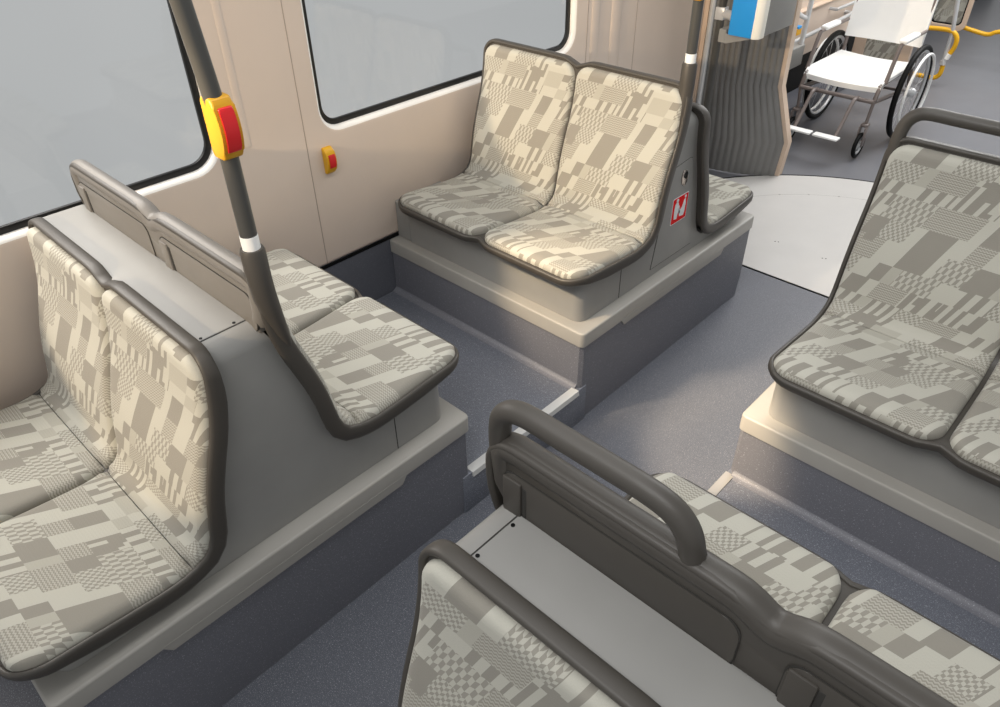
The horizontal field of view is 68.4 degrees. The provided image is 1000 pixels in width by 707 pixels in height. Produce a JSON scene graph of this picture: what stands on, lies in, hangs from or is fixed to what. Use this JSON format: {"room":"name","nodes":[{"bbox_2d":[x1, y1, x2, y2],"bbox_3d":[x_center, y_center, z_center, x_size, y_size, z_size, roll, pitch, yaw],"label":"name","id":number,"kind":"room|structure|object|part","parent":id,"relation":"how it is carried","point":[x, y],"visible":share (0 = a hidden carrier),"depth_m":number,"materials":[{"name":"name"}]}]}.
{"room":"vehicle interior","nodes":[
{"label":"vehicle interior","id":0,"kind":"room"},
{"bbox_2d":[0,0,853,409],"bbox_3d":[1.571,-2.507,4.264,0.080,1.810,11.900,29,46,33],"label":"wall","id":1,"kind":"structure","parent":0,"point":[386,154],"depth_m":2.59,"materials":[{"name":"beige plastic"}]},
{"bbox_2d":[0,0,210,234],"bbox_3d":[-1.659,-0.504,1.462,0.012,0.954,2.172,29,46,33],"label":"window","id":2,"kind":"structure","parent":1,"relation":"in","point":[204,156],"depth_m":2.21,"materials":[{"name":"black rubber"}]},
{"bbox_2d":[210,0,251,147],"bbox_3d":[-0.826,-1.149,2.025,0.008,1.200,0.032,29,46,33],"label":"trim","id":3,"kind":"structure","parent":1,"relation":"attached to","point":[215,4],"depth_m":2.23,"materials":[{"name":"beige plastic"}]},
{"bbox_2d":[280,0,327,263],"bbox_3d":[-0.678,-1.036,2.312,0.011,1.730,0.003,29,46,33],"label":"trim","id":4,"kind":"structure","parent":1,"relation":"attached to","point":[280,0],"depth_m":2.50,"materials":[{"name":"beige plastic"}]},
{"bbox_2d":[321,145,336,173],"bbox_3d":[-0.607,-0.688,2.626,0.035,0.098,0.038,29,46,33],"label":"button","id":5,"kind":"object","parent":1,"relation":"attached to","point":[329,157],"visible":1,"depth_m":2.61,"materials":[{"name":"yellow plastic"}]},
{"bbox_2d":[320,231,398,299],"bbox_3d":[-0.679,-0.188,2.977,0.046,0.414,5.260,29,46,33],"label":"baseboard","id":6,"kind":"structure","parent":1,"relation":"attached to","point":[371,271],"depth_m":3.02,"materials":[{"name":"plastic"}]},
{"bbox_2d":[321,232,398,269],"bbox_3d":[-0.665,-0.338,2.843,0.005,0.012,5.260,29,46,33],"label":"trim","id":7,"kind":"structure","parent":1,"relation":"attached to","point":[396,233],"depth_m":2.93,"materials":[{"name":"black rubber"}]},
{"bbox_2d":[301,0,570,123],"bbox_3d":[-0.169,-1.479,2.712,0.012,0.954,1.400,29,46,33],"label":"window","id":8,"kind":"structure","parent":1,"relation":"in","point":[357,113],"depth_m":2.79,"materials":[{"name":"black rubber"}]},
{"bbox_2d":[585,0,588,62],"bbox_3d":[0.395,-1.738,3.212,0.011,1.730,0.004,29,46,33],"label":"trim","id":9,"kind":"structure","parent":1,"relation":"attached to","point":[588,0],"depth_m":3.39,"materials":[{"name":"beige plastic"}]},
{"bbox_2d":[589,0,600,61],"bbox_3d":[0.440,-1.763,3.243,0.011,1.730,0.070,29,46,33],"label":"trim","id":10,"kind":"structure","parent":1,"relation":"attached to","point":[596,4],"depth_m":3.43,"materials":[{"name":"beige plastic"}]},
{"bbox_2d":[608,0,622,65],"bbox_3d":[0.554,-1.836,3.337,0.014,1.730,0.090,29,46,33],"label":"trim","id":11,"kind":"structure","parent":1,"relation":"attached to","point":[616,14],"depth_m":3.54,"materials":[{"name":"beige plastic"}]},
{"bbox_2d":[631,2,637,69],"bbox_3d":[0.665,-1.915,3.439,0.011,1.730,0.004,29,46,33],"label":"trim","id":12,"kind":"structure","parent":1,"relation":"attached to","point":[637,2],"depth_m":3.68,"materials":[{"name":"beige plastic"}]},
{"bbox_2d":[796,25,801,35],"bbox_3d":[2.015,-2.189,4.985,0.035,0.060,0.070,29,46,33],"label":"button","id":13,"kind":"object","parent":1,"relation":"attached to","point":[799,27],"visible":0.62,"depth_m":4.97,"materials":[{"name":"yellow plastic"}]},
{"bbox_2d":[789,0,813,69],"bbox_3d":[1.852,-2.623,4.319,0.175,1.801,0.240,29,46,33],"label":"post","id":14,"kind":"object","parent":1,"relation":"attached to","point":[798,49],"visible":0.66,"depth_m":4.74,"materials":[{"name":"silver metal"}]},
{"bbox_3d":[1.950,-2.659,4.339,0.045,1.771,0.090,-10,38,-12],"label":"post","id":15,"kind":"part","parent":14,"relation":"part of","materials":[{"name":"silver metal"}]},
{"bbox_2d":[801,0,834,12],"bbox_3d":[3.464,-3.267,6.202,0.095,0.015,6.400,29,46,33],"label":"trim","id":16,"kind":"structure","parent":1,"relation":"attached to","point":[824,2],"depth_m":5.11,"materials":[{"name":"beige plastic"}]},
{"bbox_2d":[795,0,854,42],"bbox_3d":[2.287,-2.349,5.188,0.076,0.120,1.400,29,46,33],"label":"wall handrail","id":17,"kind":"object","parent":1,"relation":"attached to","point":[847,12],"visible":0.53,"depth_m":5.26,"materials":[{"name":"silver metal"}]},
{"bbox_3d":[2.571,-2.578,5.402,0.060,0.022,0.561,30,47,34],"label":"rail","id":18,"kind":"part","parent":17,"relation":"part of","materials":[{"name":"silver metal"}]},
{"bbox_2d":[786,0,975,92],"bbox_3d":[3.485,-2.877,6.481,0.024,0.345,6.400,29,46,33],"label":"baseboard","id":19,"kind":"structure","parent":1,"relation":"attached to","point":[795,74],"depth_m":5.37,"materials":[{"name":"black rubber"}]},
{"bbox_2d":[851,37,912,61],"bbox_3d":[2.605,-2.414,5.070,0.065,0.860,0.617,-31,47,-34],"label":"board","id":20,"kind":"object","parent":1,"relation":"attached to","point":[863,46],"visible":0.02,"depth_m":5.18,"materials":[{"name":"fabric"}]},
{"bbox_3d":[2.690,-2.358,5.005,0.255,0.785,0.020,29,46,33],"label":"fabric panel","id":21,"kind":"part","parent":20,"relation":"part of","materials":[{"name":"grey fabric"}]},
{"bbox_2d":[913,26,958,79],"bbox_3d":[3.161,-2.370,5.712,0.686,0.382,0.055,29,46,33],"label":"bow rail","id":22,"kind":"object","parent":1,"relation":"attached to","point":[955,34],"visible":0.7,"depth_m":5.50,"materials":[{"name":"yellow metal"}]},
{"bbox_2d":[939,0,959,64],"bbox_3d":[3.309,-3.017,4.996,0.136,2.031,0.044,18,41,24],"label":"post","id":23,"kind":"object","parent":22,"relation":"attached to","point":[943,61],"visible":1,"depth_m":5.44,"materials":[{"name":"grey metal"}]},
{"bbox_2d":[930,0,974,30],"bbox_3d":[3.565,-3.071,5.894,0.570,0.838,0.039,29,46,33],"label":"wall","id":24,"kind":"structure","parent":1,"relation":"attached to","point":[943,14],"depth_m":6.00,"materials":[{"name":"beige plastic"}]},
{"bbox_3d":[3.671,-3.022,5.830,0.235,0.760,0.012,29,46,33],"label":"fabric panel","id":25,"kind":"part","parent":24,"relation":"part of","materials":[{"name":"grey fabric"}]},
{"bbox_2d":[962,26,999,36],"bbox_3d":[3.917,-2.606,5.934,0.753,0.089,0.033,29,46,33],"label":"rail","id":26,"kind":"object","parent":24,"relation":"attached to","point":[969,29],"visible":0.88,"depth_m":5.95,"materials":[{"name":"yellow metal"}]},
{"bbox_2d":[375,291,585,512],"bbox_3d":[-0.265,0.114,2.789,1.003,0.170,0.620,29,46,33],"label":"floor","id":27,"kind":"structure","parent":0,"point":[483,377],"depth_m":2.65,"materials":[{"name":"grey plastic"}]},
{"bbox_2d":[393,286,575,388],"bbox_3d":[-0.094,-0.086,2.883,0.985,0.030,0.030,29,46,33],"label":"trim","id":28,"kind":"structure","parent":27,"relation":"on","point":[539,368],"depth_m":2.85,"materials":[{"name":"plastic"}]},
{"bbox_2d":[468,388,578,476],"bbox_3d":[0.087,0.254,2.468,0.034,0.019,0.532,29,46,33],"label":"trim","id":29,"kind":"structure","parent":27,"relation":"on","point":[479,464],"depth_m":2.53,"materials":[{"name":"white plastic"}]},
{"bbox_2d":[0,0,999,706],"bbox_3d":[2.879,-0.813,4.114,4.200,0.060,11.800,29,46,33],"label":"floor","id":30,"kind":"structure","parent":0,"point":[681,413],"depth_m":2.83,"materials":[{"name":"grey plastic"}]},
{"bbox_2d":[31,397,467,706],"bbox_3d":[-0.859,0.405,2.215,1.006,0.402,1.194,29,46,33],"label":"podium","id":31,"kind":"object","parent":30,"relation":"on","point":[208,645],"visible":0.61,"depth_m":1.87,"materials":[{"name":"plastic"}]},
{"bbox_2d":[42,204,439,671],"bbox_3d":[-0.859,0.023,1.911,0.881,0.572,1.100,29,46,33],"label":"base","id":32,"kind":"object","parent":31,"relation":"on","point":[282,461],"visible":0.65,"depth_m":1.72,"materials":[{"name":"grey plastic"}]},
{"bbox_2d":[0,217,228,681],"bbox_3d":[-1.083,0.159,1.689,0.925,0.554,0.575,29,46,33],"label":"seat","id":33,"kind":"object","parent":32,"relation":"on","point":[113,508],"visible":1,"depth_m":1.67,"materials":[{"name":"fabric"}]},
{"bbox_2d":[0,395,104,523],"bbox_3d":[-1.302,0.283,1.901,0.441,0.051,0.371,29,46,33],"label":"seat cushion","id":34,"kind":"object","parent":33,"relation":"on","point":[45,454],"depth_m":1.91,"materials":[{"name":"fabric"}]},
{"bbox_2d":[27,227,116,468],"bbox_3d":[-1.123,-0.022,1.913,0.441,0.500,0.170,29,46,33],"label":"cushion","id":35,"kind":"object","parent":33,"relation":"on","point":[74,333],"depth_m":1.89,"materials":[{"name":"fabric"}]},
{"bbox_2d":[0,472,191,671],"bbox_3d":[-0.972,0.467,1.651,0.441,0.051,0.371,29,46,33],"label":"seat cushion","id":36,"kind":"object","parent":33,"relation":"on","point":[82,561],"depth_m":1.62,"materials":[{"name":"fabric"}]},
{"bbox_2d":[102,289,209,567],"bbox_3d":[-0.793,0.162,1.664,0.441,0.500,0.170,29,46,33],"label":"cushion","id":37,"kind":"object","parent":33,"relation":"on","point":[158,465],"depth_m":1.64,"materials":[{"name":"fabric"}]},
{"bbox_3d":[-0.883,-0.212,1.753,0.828,0.004,0.122,29,46,33],"label":"desk panel","id":38,"kind":"part","parent":32,"relation":"part of","materials":[{"name":"grey plastic"}]},
{"bbox_2d":[69,159,458,440],"bbox_3d":[-0.616,-0.236,2.014,0.925,0.557,0.577,29,46,33],"label":"seat","id":39,"kind":"object","parent":32,"relation":"on","point":[361,362],"visible":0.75,"depth_m":1.95,"materials":[{"name":"fabric"}]},
{"bbox_3d":[-1.107,-0.412,1.966,0.036,0.074,0.007,29,46,33],"label":"post","id":40,"kind":"part","parent":39,"relation":"part of","materials":[{"name":"grey plastic"}]},
{"bbox_3d":[-0.976,-0.342,1.871,0.393,0.096,0.004,29,46,33],"label":"panel","id":41,"kind":"part","parent":39,"relation":"part of","materials":[{"name":"grey plastic"}]},
{"bbox_3d":[-0.777,-0.228,1.716,0.036,0.074,0.007,29,46,33],"label":"post","id":42,"kind":"part","parent":39,"relation":"part of","materials":[{"name":"grey plastic"}]},
{"bbox_3d":[-0.646,-0.157,1.621,0.393,0.096,0.004,29,46,33],"label":"panel","id":43,"kind":"part","parent":39,"relation":"part of","materials":[{"name":"grey plastic"}]},
{"bbox_2d":[169,0,291,346],"bbox_3d":[-0.497,-0.557,1.099,0.060,1.434,0.140,29,46,33],"label":"pole","id":44,"kind":"object","parent":39,"relation":"attached to","point":[223,124],"visible":1,"depth_m":1.27,"materials":[{"name":"metal"}]},
{"bbox_2d":[239,243,291,346],"bbox_3d":[-0.467,-0.105,1.482,0.049,0.250,0.063,29,46,33],"label":"socket","id":45,"kind":"object","parent":44,"relation":"attached to","point":[254,259],"depth_m":1.44,"materials":[{"name":"plastic"}]},
{"bbox_2d":[267,249,354,334],"bbox_3d":[-0.720,-0.187,2.325,0.441,0.051,0.371,29,46,33],"label":"seat cushion","id":46,"kind":"object","parent":39,"relation":"on","point":[306,292],"depth_m":2.30,"materials":[{"name":"fabric"}]},
{"bbox_2d":[287,324,357,424],"bbox_3d":[-0.576,-0.068,1.780,0.441,0.500,0.170,29,46,33],"label":"cushion","id":47,"kind":"object","parent":39,"relation":"on","point":[333,410],"depth_m":1.69,"materials":[{"name":"fabric"}]},
{"bbox_2d":[294,297,454,422],"bbox_3d":[-0.390,-0.002,2.075,0.441,0.051,0.371,29,46,33],"label":"seat cushion","id":48,"kind":"object","parent":39,"relation":"on","point":[374,362],"depth_m":2.03,"materials":[{"name":"fabric"}]},
{"bbox_2d":[390,211,753,414],"bbox_3d":[0.325,-0.371,3.209,1.006,0.402,1.194,29,46,33],"label":"podium","id":49,"kind":"object","parent":30,"relation":"on","point":[601,352],"visible":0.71,"depth_m":2.82,"materials":[{"name":"plastic"}]},
{"bbox_2d":[395,111,735,321],"bbox_3d":[0.301,-0.766,2.924,0.961,0.572,1.100,29,46,33],"label":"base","id":50,"kind":"object","parent":49,"relation":"on","point":[679,232],"visible":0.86,"depth_m":2.68,"materials":[{"name":"grey plastic"}]},
{"bbox_2d":[398,38,692,286],"bbox_3d":[0.101,-0.704,2.616,0.925,0.554,0.575,29,46,33],"label":"seat","id":51,"kind":"object","parent":50,"relation":"on","point":[567,178],"visible":0.99,"depth_m":2.65,"materials":[{"name":"fabric"}]},
{"bbox_2d":[400,173,543,234],"bbox_3d":[-0.119,-0.580,2.829,0.441,0.051,0.371,29,46,33],"label":"seat cushion","id":52,"kind":"object","parent":51,"relation":"on","point":[465,203],"depth_m":2.79,"materials":[{"name":"fabric"}]},
{"bbox_2d":[464,44,574,205],"bbox_3d":[0.060,-0.885,2.841,0.441,0.500,0.170,29,46,33],"label":"cushion","id":53,"kind":"object","parent":51,"relation":"on","point":[526,96],"depth_m":2.82,"materials":[{"name":"fabric"}]},
{"bbox_2d":[485,206,641,278],"bbox_3d":[0.211,-0.396,2.579,0.441,0.051,0.371,29,46,33],"label":"seat cushion","id":54,"kind":"object","parent":51,"relation":"on","point":[548,242],"depth_m":2.54,"materials":[{"name":"fabric"}]},
{"bbox_2d":[547,67,681,243],"bbox_3d":[0.391,-0.701,2.591,0.441,0.500,0.170,29,46,33],"label":"cushion","id":55,"kind":"object","parent":51,"relation":"on","point":[618,152],"depth_m":2.57,"materials":[{"name":"fabric"}]},
{"bbox_2d":[678,0,703,132],"bbox_3d":[0.572,-1.273,2.018,0.060,1.434,0.126,29,46,33],"label":"pole","id":56,"kind":"object","parent":51,"relation":"attached to","point":[689,66],"visible":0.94,"depth_m":2.31,"materials":[{"name":"metal"}]},
{"bbox_2d":[678,61,697,132],"bbox_3d":[0.598,-0.818,2.397,0.049,0.250,0.063,29,46,33],"label":"socket","id":57,"kind":"object","parent":56,"relation":"attached to","point":[687,77],"depth_m":2.34,"materials":[{"name":"plastic"}]},
{"bbox_3d":[0.651,-0.526,2.704,0.004,0.379,0.275,29,46,33],"label":"access panel","id":58,"kind":"part","parent":50,"relation":"part of","materials":[{"name":"grey plastic"}]},
{"bbox_2d":[691,102,752,233],"bbox_3d":[0.571,-0.923,3.076,0.925,0.554,0.575,29,46,33],"label":"seat","id":59,"kind":"object","parent":50,"relation":"on","point":[719,200],"visible":0.2,"depth_m":2.92,"materials":[{"name":"fabric"}]},
{"bbox_2d":[708,174,750,223],"bbox_3d":[0.796,-0.690,3.136,0.441,0.051,0.371,29,46,33],"label":"seat cushion","id":60,"kind":"object","parent":59,"relation":"on","point":[727,198],"depth_m":3.05,"materials":[{"name":"fabric"}]},
{"bbox_2d":[693,0,802,175],"bbox_3d":[1.403,-2.046,3.815,0.616,2.296,0.146,8,38,12],"label":"bellows","id":61,"kind":"object","parent":30,"relation":"on","point":[750,131],"visible":0.74,"depth_m":4.22,"materials":[{"name":"grey rubber"}]},
{"bbox_3d":[1.143,-2.112,3.908,0.040,2.296,0.040,29,46,33],"label":"frame","id":62,"kind":"part","parent":61,"relation":"part of","materials":[{"name":"grey metal"}]},
{"bbox_3d":[1.614,-2.020,3.776,0.183,2.296,0.050,29,46,33],"label":"frame","id":63,"kind":"part","parent":61,"relation":"part of","materials":[{"name":"beige plastic"}]},
{"bbox_2d":[723,174,873,297],"bbox_3d":[2.067,-0.538,3.734,2.665,0.024,1.456,29,46,33],"label":"plate","id":64,"kind":"object","parent":30,"relation":"on","point":[802,230],"visible":0.41,"depth_m":3.92,"materials":[{"name":"grey metal"}]},
{"bbox_2d":[703,0,727,112],"bbox_3d":[1.113,-1.868,3.586,0.040,2.300,0.040,29,46,33],"label":"support post","id":65,"kind":"object","parent":64,"relation":"on","point":[722,3],"visible":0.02,"depth_m":3.84,"materials":[{"name":"grey metal"}]},
{"bbox_2d":[714,0,796,43],"bbox_3d":[1.211,-1.762,3.538,0.332,0.455,0.367,29,46,33],"label":"ticket machine","id":66,"kind":"object","parent":65,"relation":"attached to","point":[749,19],"visible":0.98,"depth_m":3.47,"materials":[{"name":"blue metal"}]},
{"bbox_2d":[787,80,844,117],"bbox_3d":[2.135,-1.811,5.311,0.166,0.100,2.150,29,46,33],"label":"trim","id":67,"kind":"structure","parent":30,"relation":"on","point":[792,96],"depth_m":5.32,"materials":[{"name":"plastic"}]},
{"bbox_2d":[789,0,938,157],"bbox_3d":[2.262,-1.858,4.604,0.648,1.024,1.074,29,46,33],"label":"wheelchair","id":68,"kind":"object","parent":30,"relation":"on","point":[902,22],"visible":0.91,"depth_m":4.64,"materials":[{"name":"white plastic"}]},
{"bbox_3d":[2.116,-2.004,4.746,0.024,0.219,0.511,29,46,33],"label":"armrest","id":69,"kind":"part","parent":68,"relation":"part of","materials":[{"name":"white plastic"}]},
{"bbox_3d":[2.284,-1.796,4.679,0.480,0.072,0.545,29,46,33],"label":"seat","id":70,"kind":"part","parent":68,"relation":"part of","materials":[{"name":"white plastic"}]},
{"bbox_3d":[2.295,-1.989,4.552,0.486,0.744,0.664,29,46,33],"label":"frame","id":71,"kind":"part","parent":68,"relation":"part of","materials":[{"name":"grey metal"}]},
{"bbox_3d":[2.504,-2.235,4.646,0.484,0.480,0.112,29,46,33],"label":"backrest","id":72,"kind":"part","parent":68,"relation":"part of","materials":[{"name":"white plastic"}]},
{"bbox_3d":[2.471,-1.805,4.477,0.024,0.219,0.511,29,46,33],"label":"armrest","id":73,"kind":"part","parent":68,"relation":"part of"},
{"bbox_2d":[731,381,999,614],"bbox_3d":[1.482,0.275,2.335,1.010,0.402,1.194,29,46,33],"label":"podium","id":74,"kind":"object","parent":30,"relation":"on","point":[954,548],"visible":0.39,"depth_m":1.98,"materials":[{"name":"plastic"}]},
{"bbox_2d":[769,383,999,528],"bbox_3d":[1.492,-0.102,2.024,0.960,0.572,1.100,29,46,33],"label":"console","id":75,"kind":"object","parent":74,"relation":"on","point":[929,472],"visible":0.07,"depth_m":1.92,"materials":[{"name":"grey plastic"}]},
{"bbox_2d":[768,107,999,487],"bbox_3d":[1.227,-0.110,1.741,0.925,0.637,0.579,29,46,33],"label":"seat","id":76,"kind":"object","parent":75,"relation":"on","point":[904,344],"visible":1,"depth_m":1.97,"materials":[{"name":"fabric"}]},
{"bbox_2d":[774,315,982,439],"bbox_3d":[1.006,0.049,1.977,0.441,0.051,0.371,29,46,33],"label":"seat cushion","id":77,"kind":"object","parent":76,"relation":"on","point":[911,387],"depth_m":1.95,"materials":[{"name":"fabric"}]},
{"bbox_2d":[824,145,999,376],"bbox_3d":[1.186,-0.257,1.990,0.441,0.500,0.170,29,46,33],"label":"cushion","id":78,"kind":"object","parent":76,"relation":"on","point":[920,267],"depth_m":2.00,"materials":[{"name":"fabric"}]},
{"bbox_3d":[1.205,-0.533,1.902,0.368,0.157,0.045,29,46,33],"label":"handle","id":79,"kind":"part","parent":76,"relation":"part of","materials":[{"name":"plastic"}]},
{"bbox_2d":[950,379,999,475],"bbox_3d":[1.337,0.233,1.728,0.441,0.051,0.371,29,46,33],"label":"seat cushion","id":80,"kind":"object","parent":76,"relation":"on","point":[975,428],"depth_m":1.76,"materials":[{"name":"fabric"}]},
{"bbox_2d":[989,360,999,380],"bbox_3d":[1.516,-0.072,1.740,0.441,0.500,0.170,29,46,33],"label":"cushion","id":81,"kind":"object","parent":76,"relation":"on","point":[994,365],"depth_m":1.96,"materials":[{"name":"fabric"}]},
{"bbox_3d":[0.297,1.050,1.340,1.010,0.402,1.194,29,46,33],"label":"podium","id":82,"kind":"object","parent":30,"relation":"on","visible":0},
{"bbox_2d":[456,505,784,706],"bbox_3d":[0.307,0.673,1.030,0.960,0.572,1.100,29,46,33],"label":"panel","id":83,"kind":"object","parent":82,"relation":"on","point":[657,656],"visible":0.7,"depth_m":0.98,"materials":[{"name":"grey plastic"}]},
{"bbox_2d":[398,539,660,706],"bbox_3d":[0.043,0.787,0.837,0.925,0.554,0.575,29,46,33],"label":"seat","id":84,"kind":"object","parent":83,"relation":"on","point":[475,641],"visible":1,"depth_m":1.01,"materials":[{"name":"fabric"}]},
{"bbox_2d":[485,400,999,706],"bbox_3d":[0.508,0.361,1.138,0.925,0.637,0.579,29,46,33],"label":"seat","id":85,"kind":"object","parent":83,"relation":"on","point":[771,607],"visible":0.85,"depth_m":0.99,"materials":[{"name":"plastic"}]},
{"bbox_3d":[0.019,0.216,1.115,0.036,0.074,0.007,29,46,33],"label":"post","id":86,"kind":"part","parent":85,"relation":"part of","materials":[{"name":"plastic"}]},
{"bbox_3d":[0.120,0.177,0.992,0.368,0.157,0.045,29,46,33],"label":"handle","id":87,"kind":"part","parent":85,"relation":"part of","materials":[{"name":"plastic"}]},
{"bbox_3d":[0.149,0.287,1.020,0.393,0.096,0.004,29,46,33],"label":"panel","id":88,"kind":"part","parent":85,"relation":"part of","materials":[{"name":"plastic"}]},
{"bbox_2d":[629,472,840,622],"bbox_3d":[0.406,0.442,1.473,0.441,0.051,0.371,29,46,33],"label":"seat cushion","id":89,"kind":"object","parent":85,"relation":"on","point":[801,581],"depth_m":1.48,"materials":[{"name":"fabric"}]},
{"bbox_3d":[0.349,0.401,0.865,0.036,0.074,0.007,29,46,33],"label":"post","id":90,"kind":"part","parent":85,"relation":"part of","materials":[{"name":"plastic"}]},
{"bbox_3d":[0.479,0.471,0.770,0.393,0.096,0.004,29,46,33],"label":"panel","id":91,"kind":"part","parent":85,"relation":"part of","materials":[{"name":"plastic"}]},
{"bbox_2d":[828,589,999,706],"bbox_3d":[0.736,0.626,1.224,0.441,0.051,0.371,29,46,33],"label":"seat cushion","id":92,"kind":"object","parent":85,"relation":"on","point":[952,667],"depth_m":1.32,"materials":[{"name":"fabric"}]},
{"bbox_2d":[716,469,999,658],"bbox_3d":[1.072,0.860,1.778,1.498,0.170,0.620,29,46,33],"label":"floor","id":93,"kind":"structure","parent":0,"point":[859,567],"depth_m":1.99,"materials":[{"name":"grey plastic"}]},
{"bbox_2d":[708,471,732,495],"bbox_3d":[0.517,0.507,2.125,0.032,0.019,0.575,29,46,33],"label":"trim","id":94,"kind":"structure","parent":93,"relation":"on","point":[726,477],"depth_m":2.25,"materials":[{"name":"white plastic"}]},
{"bbox_2d":[731,470,999,628],"bbox_3d":[1.077,0.568,1.998,0.990,0.030,0.030,29,46,33],"label":"trim","id":95,"kind":"structure","parent":93,"relation":"on","point":[882,557],"depth_m":2.04,"materials":[{"name":"plastic"}]}
]}

